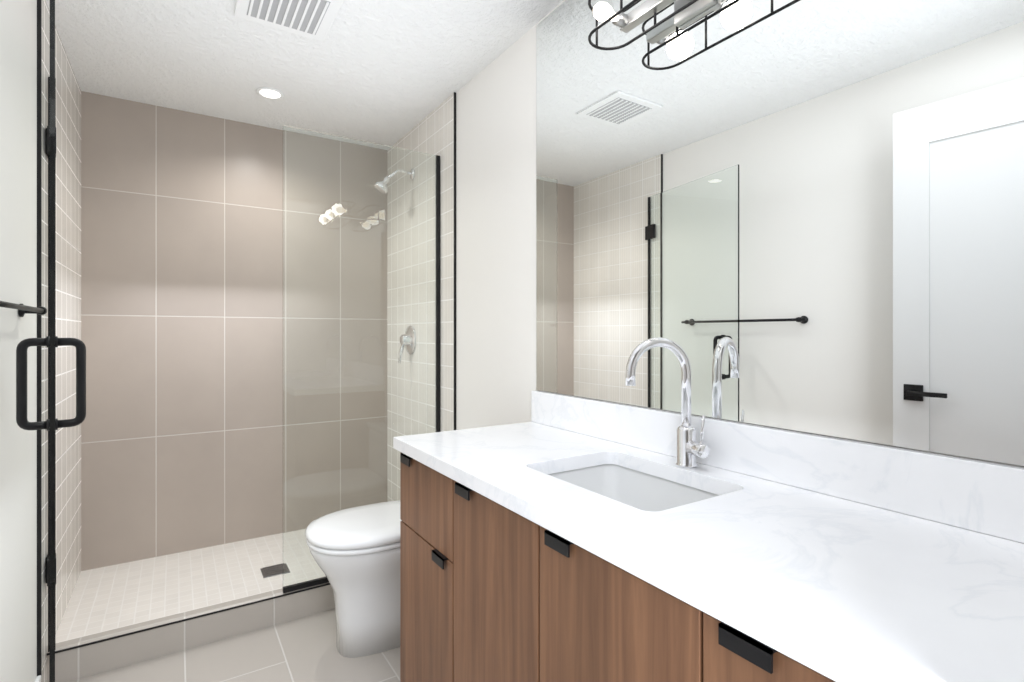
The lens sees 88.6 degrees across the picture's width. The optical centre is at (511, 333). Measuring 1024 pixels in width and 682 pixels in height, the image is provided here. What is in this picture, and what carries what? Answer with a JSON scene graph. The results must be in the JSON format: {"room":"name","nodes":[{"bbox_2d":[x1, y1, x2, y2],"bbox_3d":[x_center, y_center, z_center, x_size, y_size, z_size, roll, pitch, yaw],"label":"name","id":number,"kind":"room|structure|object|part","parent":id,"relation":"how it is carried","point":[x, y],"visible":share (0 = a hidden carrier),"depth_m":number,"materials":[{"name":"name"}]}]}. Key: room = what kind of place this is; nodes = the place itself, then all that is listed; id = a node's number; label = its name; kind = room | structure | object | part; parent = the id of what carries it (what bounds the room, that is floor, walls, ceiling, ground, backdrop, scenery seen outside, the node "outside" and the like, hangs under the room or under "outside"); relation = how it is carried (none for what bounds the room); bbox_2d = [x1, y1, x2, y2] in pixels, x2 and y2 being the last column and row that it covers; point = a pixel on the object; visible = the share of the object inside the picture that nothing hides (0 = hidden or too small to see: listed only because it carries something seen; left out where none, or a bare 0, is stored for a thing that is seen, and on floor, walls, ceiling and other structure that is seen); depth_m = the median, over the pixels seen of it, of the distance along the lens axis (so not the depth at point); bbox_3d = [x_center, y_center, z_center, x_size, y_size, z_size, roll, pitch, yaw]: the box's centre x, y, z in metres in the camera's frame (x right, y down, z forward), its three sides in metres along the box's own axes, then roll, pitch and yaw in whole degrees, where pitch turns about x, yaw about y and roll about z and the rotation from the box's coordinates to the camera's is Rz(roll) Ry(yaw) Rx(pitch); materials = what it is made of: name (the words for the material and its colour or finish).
{"room":"bathroom","nodes":[
{"label":"bathroom","id":0,"kind":"room"},
{"bbox_2d":[0,0,36,681],"bbox_3d":[-0.905,0.082,0.599,0.100,2.470,4.650,0,0,-33],"label":"wall","id":1,"kind":"structure","parent":0,"point":[18,285],"depth_m":1.53,"materials":[{"name":"white paint"}]},
{"bbox_2d":[0,301,46,316],"bbox_3d":[-1.245,-0.068,1.283,0.061,0.040,0.740,0,0,-33],"label":"towel rail","id":2,"kind":"object","parent":1,"relation":"attached to","point":[23,309],"visible":1,"depth_m":1.44,"materials":[{"name":"black metal"}]},
{"bbox_2d":[35,675,40,681],"bbox_3d":[-0.969,1.187,0.803,0.012,0.100,2.240,0,0,-33],"label":"baseboard","id":3,"kind":"structure","parent":1,"relation":"attached to","point":[38,678],"depth_m":1.73,"materials":[{"name":"white paint"}]},
{"bbox_2d":[37,0,41,681],"bbox_3d":[-1.576,0.042,1.750,0.011,2.390,0.007,0,0,-33],"label":"trim","id":4,"kind":"structure","parent":1,"relation":"attached to","point":[39,335],"depth_m":1.75,"materials":[{"name":"black metal"}]},
{"bbox_2d":[42,0,80,681],"bbox_3d":[-1.819,0.042,2.127,0.010,2.390,0.890,0,0,-33],"label":"tile","id":5,"kind":"structure","parent":1,"relation":"attached to","point":[68,315],"depth_m":2.10,"materials":[{"name":"white tile"}]},
{"bbox_2d":[16,0,85,681],"bbox_3d":[-1.361,0.107,1.587,0.175,2.001,0.764,0,0,-33],"label":"shower door","id":6,"kind":"structure","parent":5,"relation":"attached to","point":[52,341],"depth_m":1.32,"materials":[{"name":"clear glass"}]},
{"bbox_2d":[70,609,399,681],"bbox_3d":[0.020,1.277,0.656,1.720,0.080,3.750,0,0,-33],"label":"floor","id":7,"kind":"structure","parent":0,"point":[303,649],"depth_m":1.97,"materials":[{"name":"grey tile"}]},
{"bbox_2d":[56,533,282,642],"bbox_3d":[-1.224,1.224,2.600,1.500,0.185,0.715,0,0,-33],"label":"shower pan","id":8,"kind":"object","parent":7,"relation":"on","point":[107,598],"visible":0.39,"depth_m":2.36,"materials":[{"name":"tile"}]},
{"bbox_2d":[260,563,282,577],"bbox_3d":[-1.130,1.129,2.503,0.115,0.006,0.110,0,0,-33],"label":"shower drain","id":9,"kind":"object","parent":8,"relation":"on","point":[270,571],"visible":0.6,"depth_m":2.49,"materials":[{"name":"silver metal"}]},
{"bbox_2d":[47,582,334,681],"bbox_3d":[-1.011,1.214,2.267,1.520,0.205,0.075,0,0,-33],"label":"shower curb","id":10,"kind":"object","parent":7,"relation":"on","point":[94,659],"visible":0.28,"depth_m":2.05,"materials":[{"name":"grey tile"}]},
{"bbox_2d":[47,583,330,655],"bbox_3d":[-0.992,1.120,2.236,1.520,0.006,0.007,0,0,-33],"label":"trim","id":11,"kind":"structure","parent":10,"relation":"attached to","point":[90,643],"depth_m":2.05,"materials":[{"name":"black metal"}]},
{"bbox_2d":[305,500,401,657],"bbox_3d":[-0.479,0.866,2.172,0.706,0.742,0.416,0,0,-33],"label":"toilet","id":12,"kind":"object","parent":7,"relation":"on","point":[355,552],"visible":0.33,"depth_m":2.00,"materials":[{"name":"white ceramic"}]},
{"bbox_3d":[-0.479,0.664,2.172,0.706,0.326,0.416,0,0,-33],"label":"tank seat","id":13,"kind":"part","parent":12,"relation":"part of","materials":[{"name":"white ceramic"}]},
{"bbox_2d":[393,445,860,681],"bbox_3d":[0.271,0.800,1.159,0.548,0.874,1.491,0,0,-33],"label":"bathroom vanity","id":14,"kind":"object","parent":7,"relation":"on","point":[562,538],"depth_m":1.03,"materials":[{"name":"brown wood"}]},
{"bbox_2d":[393,421,1023,681],"bbox_3d":[0.266,0.345,1.168,0.552,0.036,1.518,0,0,-33],"label":"countertop","id":15,"kind":"structure","parent":14,"relation":"on","point":[870,593],"depth_m":0.77,"materials":[{"name":"white stone"}]},
{"bbox_2d":[541,457,732,512],"bbox_3d":[0.265,0.439,1.211,0.359,0.176,0.480,0,0,-33],"label":"sink","id":16,"kind":"object","parent":15,"relation":"in","point":[641,486],"depth_m":1.38,"materials":[{"name":"white ceramic"}]},
{"bbox_2d":[621,337,716,468],"bbox_3d":[0.382,0.168,1.259,0.184,0.317,0.134,0,0,-33],"label":"faucet","id":17,"kind":"object","parent":15,"relation":"on","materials":[{"name":"silver metal"}]},
{"bbox_2d":[46,0,563,145],"bbox_3d":[-0.223,-1.193,1.035,1.720,0.080,4.650,0,0,-33],"label":"ceiling","id":18,"kind":"structure","parent":0,"point":[388,72],"depth_m":2.19,"materials":[{"name":"white paint"}]},
{"bbox_2d":[256,87,283,99],"bbox_3d":[-1.161,-1.149,2.519,0.124,0.006,0.124,0,0,-33],"label":"recessed light","id":19,"kind":"object","parent":18,"relation":"in","point":[269,93],"visible":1,"depth_m":2.51,"materials":[{"name":"white plastic"}]},
{"bbox_2d":[234,0,343,41],"bbox_3d":[-0.788,-1.145,1.843,0.310,0.016,0.310,0,0,-33],"label":"ceiling vent","id":20,"kind":"object","parent":18,"relation":"in","point":[313,19],"visible":1,"depth_m":1.88,"materials":[{"name":"white plastic"}]},
{"bbox_2d":[456,0,1023,467],"bbox_3d":[0.459,0.082,1.472,0.100,2.470,4.650,0,0,-33],"label":"wall","id":21,"kind":"structure","parent":0,"point":[496,242],"depth_m":2.19,"materials":[{"name":"white paint"}]},
{"bbox_2d":[392,93,453,431],"bbox_3d":[-0.531,0.042,2.916,0.010,2.390,0.950,0,0,-33],"label":"tile","id":22,"kind":"structure","parent":21,"relation":"attached to","point":[432,132],"depth_m":2.59,"materials":[{"name":"white tile"}]},
{"bbox_2d":[283,125,439,592],"bbox_3d":[-0.674,0.109,2.449,0.732,2.004,0.020,0,0,-33],"label":"screen","id":23,"kind":"object","parent":22,"relation":"attached to","point":[361,304],"visible":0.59,"depth_m":2.40,"materials":[{"name":"clear glass"}]},
{"bbox_2d":[454,92,455,429],"bbox_3d":[-0.273,0.042,2.513,0.011,2.390,0.007,0,0,-33],"label":"trim","id":24,"kind":"structure","parent":21,"relation":"attached to","point":[454,260],"depth_m":2.51,"materials":[{"name":"black metal"}]},
{"bbox_2d":[531,390,1023,540],"bbox_3d":[0.490,0.269,1.311,0.020,0.114,1.518,0,0,-33],"label":"backsplash","id":25,"kind":"structure","parent":21,"relation":"attached to","point":[986,497],"depth_m":1.02,"materials":[{"name":"white stone"}]},
{"bbox_2d":[536,0,1023,465],"bbox_3d":[0.499,-0.466,1.311,0.005,1.350,1.508,0,0,-33],"label":"mirror","id":26,"kind":"object","parent":21,"relation":"attached to","point":[803,215],"visible":1,"depth_m":1.13,"materials":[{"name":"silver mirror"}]},
{"bbox_2d":[588,0,715,49],"bbox_3d":[0.399,-0.873,1.297,0.176,0.120,0.532,0,0,-33],"label":"sconce","id":27,"kind":"object","parent":26,"relation":"attached to","point":[682,13],"visible":1,"depth_m":1.40,"materials":[{"name":"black metal"}]},
{"bbox_3d":[-1.450,0.082,2.951,1.520,2.470,0.100,0,0,-33],"label":"wall","id":28,"kind":"structure","parent":0,"visible":0},
{"bbox_2d":[81,91,282,570],"bbox_3d":[-1.420,0.042,2.905,1.500,2.390,0.010,0,0,-33],"label":"tile","id":29,"kind":"structure","parent":28,"relation":"attached to","point":[182,305],"depth_m":2.71,"materials":[{"name":"beige tile"}]}
]}

